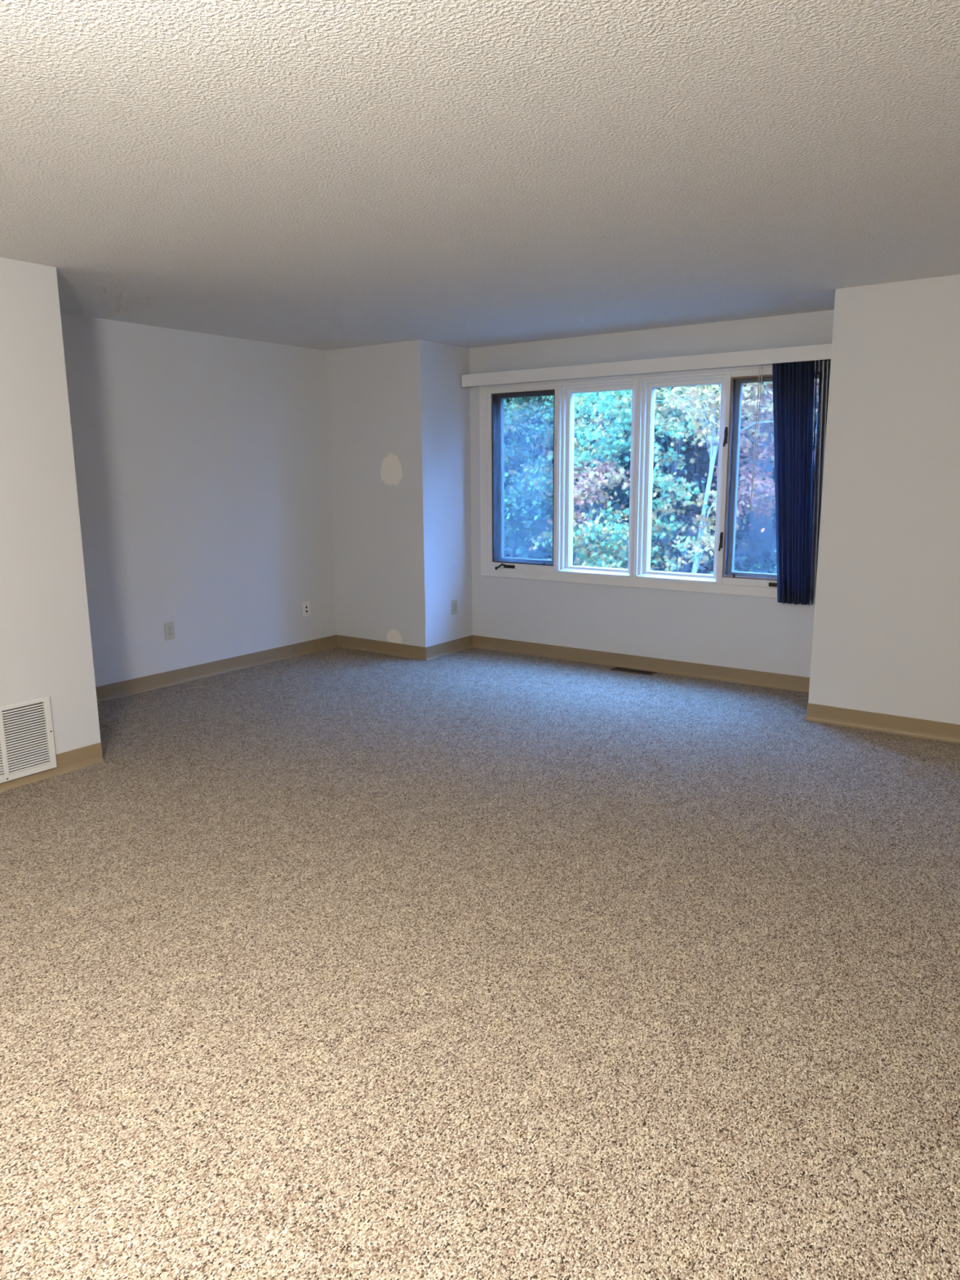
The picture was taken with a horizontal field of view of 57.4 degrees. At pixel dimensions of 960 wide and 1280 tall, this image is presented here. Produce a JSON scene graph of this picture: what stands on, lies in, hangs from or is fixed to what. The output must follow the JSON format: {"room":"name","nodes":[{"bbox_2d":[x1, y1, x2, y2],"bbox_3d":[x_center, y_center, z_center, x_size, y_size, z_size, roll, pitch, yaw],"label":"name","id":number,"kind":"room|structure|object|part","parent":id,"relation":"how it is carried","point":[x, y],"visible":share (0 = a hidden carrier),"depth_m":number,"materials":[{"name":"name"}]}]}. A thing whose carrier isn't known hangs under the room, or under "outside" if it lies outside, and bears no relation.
{"room":"empty living room","nodes":[
{"label":"empty living room","id":0,"kind":"room"},
{"bbox_2d":[0,257,100,791],"bbox_3d":[-4.712,-0.025,1.722,1.310,2.440,7.567,7,13,35],"label":"wall","id":1,"kind":"structure","parent":0,"point":[46,648],"depth_m":4.19,"materials":[{"name":"paint"}]},
{"bbox_2d":[0,696,57,783],"bbox_3d":[-2.264,0.495,4.161,0.019,0.366,0.488,7,13,35],"label":"air vent","id":2,"kind":"object","parent":1,"relation":"in","point":[23,735],"visible":1,"depth_m":4.25,"materials":[{"name":"white metal"}]},
{"bbox_2d":[55,742,104,774],"bbox_3d":[-2.048,0.606,4.491,0.017,0.103,0.249,7,13,35],"label":"baseboard","id":3,"kind":"structure","parent":1,"relation":"attached to","point":[90,755],"depth_m":4.49,"materials":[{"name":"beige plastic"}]},
{"bbox_2d":[60,312,336,687],"bbox_3d":[-2.142,-0.920,6.220,0.150,2.440,2.883,7,13,35],"label":"wall","id":4,"kind":"structure","parent":0,"point":[202,460],"depth_m":6.25,"materials":[{"name":"paint"}]},
{"bbox_2d":[164,621,174,640],"bbox_3d":[-2.185,-0.063,6.176,0.009,0.124,0.078,7,13,35],"label":"electrical outlet","id":5,"kind":"object","parent":4,"relation":"attached to","point":[169,629],"visible":1,"depth_m":6.17,"materials":[{"name":"beige plastic"}]},
{"bbox_2d":[95,634,337,702],"bbox_3d":[-2.064,0.236,6.395,0.017,0.103,2.883,7,13,35],"label":"baseboard","id":6,"kind":"structure","parent":4,"relation":"attached to","point":[139,685],"depth_m":6.48,"materials":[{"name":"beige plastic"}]},
{"bbox_2d":[302,601,310,617],"bbox_3d":[-1.428,-0.255,7.216,0.008,0.120,0.074,7,13,35],"label":"cable wall plate","id":7,"kind":"object","parent":4,"relation":"attached to","point":[306,610],"visible":1,"depth_m":7.21,"materials":[{"name":"white plastic"}]},
{"bbox_2d":[325,339,472,647],"bbox_3d":[-0.675,-1.160,7.396,1.137,2.440,0.778,7,13,35],"label":"wall","id":8,"kind":"structure","parent":0,"point":[399,412],"depth_m":7.00,"materials":[{"name":"paint"}]},
{"bbox_2d":[336,635,472,660],"bbox_3d":[-0.646,0.009,7.505,1.004,0.103,0.644,7,13,35],"label":"baseboard","id":9,"kind":"structure","parent":8,"relation":"attached to","point":[439,650],"depth_m":7.23,"materials":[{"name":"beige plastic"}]},
{"bbox_2d":[451,599,457,614],"bbox_3d":[-0.209,-0.270,7.220,0.009,0.118,0.074,7,13,35],"label":"electrical outlet","id":10,"kind":"object","parent":8,"relation":"attached to","point":[454,602],"visible":1,"depth_m":7.21,"materials":[{"name":"beige plastic"}]},
{"bbox_2d":[0,647,959,1279],"bbox_3d":[-0.175,1.386,0.987,9.825,0.120,11.227,7,13,35],"label":"floor","id":11,"kind":"structure","parent":0,"point":[335,963],"depth_m":2.57,"materials":[{"name":"carpet"}]},
{"bbox_2d":[609,666,657,675],"bbox_3d":[1.142,0.231,6.544,0.340,0.006,0.100,7,13,35],"label":"floor vent","id":12,"kind":"object","parent":11,"relation":"in","point":[617,668],"visible":1,"depth_m":6.54,"materials":[{"name":"brown metal"}]},
{"bbox_2d":[0,0,959,351],"bbox_3d":[-0.195,-1.127,0.498,9.825,0.120,11.227,7,13,35],"label":"ceiling","id":13,"kind":"structure","parent":0,"point":[321,175],"depth_m":2.74,"materials":[{"name":"paint"}]},
{"bbox_2d":[469,309,834,677],"bbox_3d":[1.170,-0.993,6.460,2.971,2.440,0.175,7,13,35],"label":"wall","id":14,"kind":"structure","parent":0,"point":[757,633],"depth_m":6.42,"materials":[{"name":"paint"}]},
{"bbox_2d":[487,383,555,572],"bbox_3d":[0.349,-1.273,6.976,0.623,1.436,0.219,7,13,35],"label":"window","id":15,"kind":"structure","parent":14,"relation":"attached to","point":[495,396],"depth_m":7.08,"materials":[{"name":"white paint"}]},
{"bbox_3d":[0.165,-0.598,7.133,0.092,0.054,0.025,3,12,18],"label":"crank arm","id":16,"kind":"part","parent":15,"relation":"part of","materials":[{"name":"brown metal"}]},
{"bbox_3d":[0.237,-0.596,7.116,0.104,0.026,0.014,7,13,35],"label":"crank handle","id":17,"kind":"part","parent":15,"relation":"part of","materials":[{"name":"brown metal"}]},
{"bbox_2d":[557,377,635,577],"bbox_3d":[0.902,-1.211,6.620,0.635,1.431,0.162,7,13,35],"label":"window","id":18,"kind":"structure","parent":14,"relation":"attached to","point":[567,391],"depth_m":6.70,"materials":[{"name":"white paint"}]},
{"bbox_2d":[472,635,809,693],"bbox_3d":[1.138,0.165,6.626,2.971,0.103,0.017,7,13,35],"label":"baseboard","id":19,"kind":"structure","parent":14,"relation":"attached to","point":[766,679],"depth_m":6.53,"materials":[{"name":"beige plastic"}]},
{"bbox_2d":[462,343,831,387],"bbox_3d":[1.087,-1.912,6.171,2.933,0.092,0.136,7,13,35],"label":"valance","id":20,"kind":"object","parent":14,"relation":"attached to","point":[815,352],"visible":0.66,"depth_m":6.00,"materials":[{"name":"white paint"}]},
{"bbox_2d":[635,370,726,583],"bbox_3d":[1.442,-1.141,6.239,0.635,1.431,0.162,7,13,35],"label":"window","id":21,"kind":"structure","parent":14,"relation":"attached to","point":[648,384],"depth_m":6.30,"materials":[{"name":"white paint"}]},
{"bbox_2d":[718,363,828,591],"bbox_3d":[1.953,-1.066,5.846,0.647,1.436,0.219,7,13,35],"label":"window","id":22,"kind":"structure","parent":14,"relation":"attached to","point":[739,377],"depth_m":5.95,"materials":[{"name":"white paint"}]},
{"bbox_3d":[1.660,-0.672,6.045,0.026,0.120,0.016,7,13,35],"label":"lock lever","id":23,"kind":"part","parent":22,"relation":"part of","materials":[{"name":"brown metal"}]},
{"bbox_3d":[1.655,-1.364,5.910,0.026,0.120,0.016,7,13,35],"label":"lock lever","id":24,"kind":"part","parent":22,"relation":"part of","materials":[{"name":"brown metal"}]},
{"bbox_3d":[1.989,-0.370,5.881,0.104,0.026,0.014,7,13,35],"label":"crank handle","id":25,"kind":"part","parent":22,"relation":"part of","materials":[{"name":"brown metal"}]},
{"bbox_2d":[750,359,829,604],"bbox_3d":[1.101,-1.155,6.317,2.888,1.613,0.089,7,13,35],"label":"vertical blind","id":26,"kind":"object","parent":14,"relation":"attached to","point":[794,385],"visible":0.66,"depth_m":5.63,"materials":[{"name":"blue fabric"}]},
{"bbox_3d":[1.799,-1.334,5.735,0.020,0.976,0.010,7,13,35],"label":"draw cord","id":27,"kind":"part","parent":26,"relation":"part of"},
{"bbox_3d":[1.809,-1.334,5.736,0.036,0.976,0.010,7,13,35],"label":"draw cord","id":28,"kind":"part","parent":26,"relation":"part of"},
{"bbox_2d":[808,274,959,724],"bbox_3d":[4.514,-0.486,3.714,5.717,2.440,0.821,7,13,35],"label":"wall pier","id":29,"kind":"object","parent":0,"point":[886,638],"visible":1,"depth_m":4.79,"materials":[{"name":"paint"}]},
{"bbox_2d":[803,702,959,743],"bbox_3d":[4.407,0.665,3.918,5.584,0.103,0.688,7,13,35],"label":"baseboard","id":30,"kind":"object","parent":29,"relation":"attached to","point":[894,724],"visible":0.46,"depth_m":5.00,"materials":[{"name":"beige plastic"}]},
{"label":"outside","id":31,"kind":"structure","parent":0,"visible":0},
{"bbox_2d":[504,394,815,574],"bbox_3d":[5.261,-8.259,23.416,70.000,11.451,33.903,7,13,35],"label":"ground","id":32,"kind":"structure","parent":31,"point":[744,549],"depth_m":17.12,"materials":[{"name":"green plant"}]},
{"bbox_2d":[503,477,594,566],"bbox_3d":[0.494,-1.254,12.859,3.328,2.363,2.925,0,11,3],"label":"leafy shrub","id":33,"kind":"object","parent":32,"relation":"on","point":[524,507],"visible":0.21,"depth_m":12.45,"materials":[{"name":"green plant"}]},
{"bbox_2d":[503,400,625,519],"bbox_3d":[-0.090,-6.939,19.862,6.303,9.124,6.900,-4,11,-16],"label":"tree","id":34,"kind":"object","parent":32,"relation":"on","point":[510,408],"visible":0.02,"depth_m":19.36,"materials":[{"name":"green plant"}]},
{"bbox_2d":[503,397,626,542],"bbox_3d":[-0.157,-3.836,14.365,5.215,5.778,4.793,7,13,35],"label":"maple tree","id":35,"kind":"object","parent":32,"relation":"on","point":[508,480],"visible":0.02,"depth_m":14.08,"materials":[{"name":"green plant"}]},
{"bbox_2d":[503,407,626,464],"bbox_3d":[2.001,-8.645,24.592,7.287,8.557,6.623,3,12,18],"label":"tree","id":36,"kind":"object","parent":32,"relation":"on","point":[616,407],"visible":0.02,"depth_m":24.79,"materials":[{"name":"green plant"}]},
{"bbox_2d":[503,392,630,559],"bbox_3d":[1.214,-4.072,14.583,4.151,5.812,5.534,-4,12,-18],"label":"maple tree","id":37,"kind":"object","parent":32,"relation":"on","point":[542,480],"visible":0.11,"depth_m":12.74,"materials":[{"name":"green plant"}]},
{"bbox_2d":[529,413,630,565],"bbox_3d":[1.474,-1.663,11.601,1.623,2.783,3.151,0,11,3],"label":"maple tree","id":38,"kind":"object","parent":32,"relation":"on","point":[578,495],"visible":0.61,"depth_m":10.75,"materials":[{"name":"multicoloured plant"}]},
{"bbox_2d":[515,501,667,568],"bbox_3d":[1.618,-0.910,10.791,2.062,1.592,1.965,-5,12,-22],"label":"leafy shrub","id":39,"kind":"object","parent":32,"relation":"on","point":[602,554],"visible":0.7,"depth_m":10.52,"materials":[{"name":"green plant"}]},
{"bbox_2d":[503,390,706,498],"bbox_3d":[3.153,-7.550,20.988,6.672,8.858,6.805,1,11,9],"label":"tree","id":40,"kind":"object","parent":32,"relation":"on","point":[507,447],"visible":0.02,"depth_m":21.50,"materials":[{"name":"green plant"}]},
{"bbox_2d":[503,387,718,562],"bbox_3d":[1.997,-3.433,13.190,4.121,5.358,5.964,-2,11,-9],"label":"maple tree","id":41,"kind":"object","parent":32,"relation":"on","point":[602,398],"visible":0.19,"depth_m":11.29,"materials":[{"name":"green plant"}]},
{"bbox_2d":[503,387,739,550],"bbox_3d":[2.437,-6.738,17.545,6.422,9.359,6.798,5,12,25],"label":"tree","id":42,"kind":"object","parent":32,"relation":"on","point":[617,488],"visible":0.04,"depth_m":16.77,"materials":[{"name":"green plant"}]},
{"bbox_2d":[516,386,815,502],"bbox_3d":[4.931,-7.221,17.932,7.579,9.346,6.414,-3,11,-11],"label":"tree","id":43,"kind":"object","parent":32,"relation":"on","point":[655,429],"visible":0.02,"depth_m":18.10,"materials":[{"name":"leaf"},{"name":"pale bark"}]},
{"bbox_2d":[649,535,711,573],"bbox_3d":[2.187,-0.548,9.995,1.106,1.315,0.967,0,11,2],"label":"leafy shrub","id":44,"kind":"object","parent":32,"relation":"on","point":[673,566],"visible":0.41,"depth_m":9.79,"materials":[{"name":"green plant"}]},
{"bbox_2d":[620,497,763,573],"bbox_3d":[2.827,-1.049,12.144,2.350,1.782,2.471,1,11,7],"label":"leafy shrub","id":45,"kind":"object","parent":32,"relation":"on","point":[740,537],"visible":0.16,"depth_m":12.08,"materials":[{"name":"green plant"}]},
{"bbox_2d":[575,386,817,539],"bbox_3d":[5.034,-5.897,15.756,6.845,8.834,6.938,-1,11,-1],"label":"tree","id":46,"kind":"object","parent":32,"relation":"on","point":[701,468],"visible":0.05,"depth_m":15.37,"materials":[{"name":"green plant"}]},
{"bbox_2d":[584,382,816,570],"bbox_3d":[3.213,-3.099,12.411,3.790,5.199,5.791,-2,11,-8],"label":"maple tree","id":47,"kind":"object","parent":32,"relation":"on","point":[670,478],"visible":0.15,"depth_m":10.48,"materials":[{"name":"green plant"}]},
{"bbox_2d":[593,378,816,573],"bbox_3d":[3.150,-2.503,10.212,3.433,5.000,3.257,-2,11,-6],"label":"birch tree","id":48,"kind":"object","parent":32,"relation":"on","point":[711,415],"visible":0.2,"depth_m":9.96,"materials":[{"name":"green plant"}]},
{"bbox_2d":[697,546,777,574],"bbox_3d":[3.321,-0.502,10.186,1.907,1.192,2.254,-1,11,-1],"label":"leafy shrub","id":49,"kind":"object","parent":32,"relation":"on","point":[752,568],"visible":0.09,"depth_m":10.17,"materials":[{"name":"green plant"}]},
{"bbox_2d":[680,378,818,532],"bbox_3d":[4.019,-3.220,12.006,5.684,5.440,3.950,-8,13,-34],"label":"maple tree","id":50,"kind":"object","parent":32,"relation":"on","point":[768,504],"visible":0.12,"depth_m":10.35,"materials":[{"name":"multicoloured plant"}]},
{"bbox_2d":[691,382,818,488],"bbox_3d":[7.375,-6.959,16.953,6.748,8.891,6.571,-3,11,-11],"label":"tree","id":51,"kind":"object","parent":32,"relation":"on","point":[744,434],"visible":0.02,"depth_m":16.80,"materials":[{"name":"green plant"}]},
{"bbox_2d":[747,382,773,573],"bbox_3d":[4.116,-5.249,11.913,5.690,9.509,5.234,-1,11,-1],"label":"oak tree","id":52,"kind":"object","parent":32,"relation":"on","point":[766,535],"visible":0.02,"depth_m":12.45,"materials":[{"name":"green plant"}]}
]}

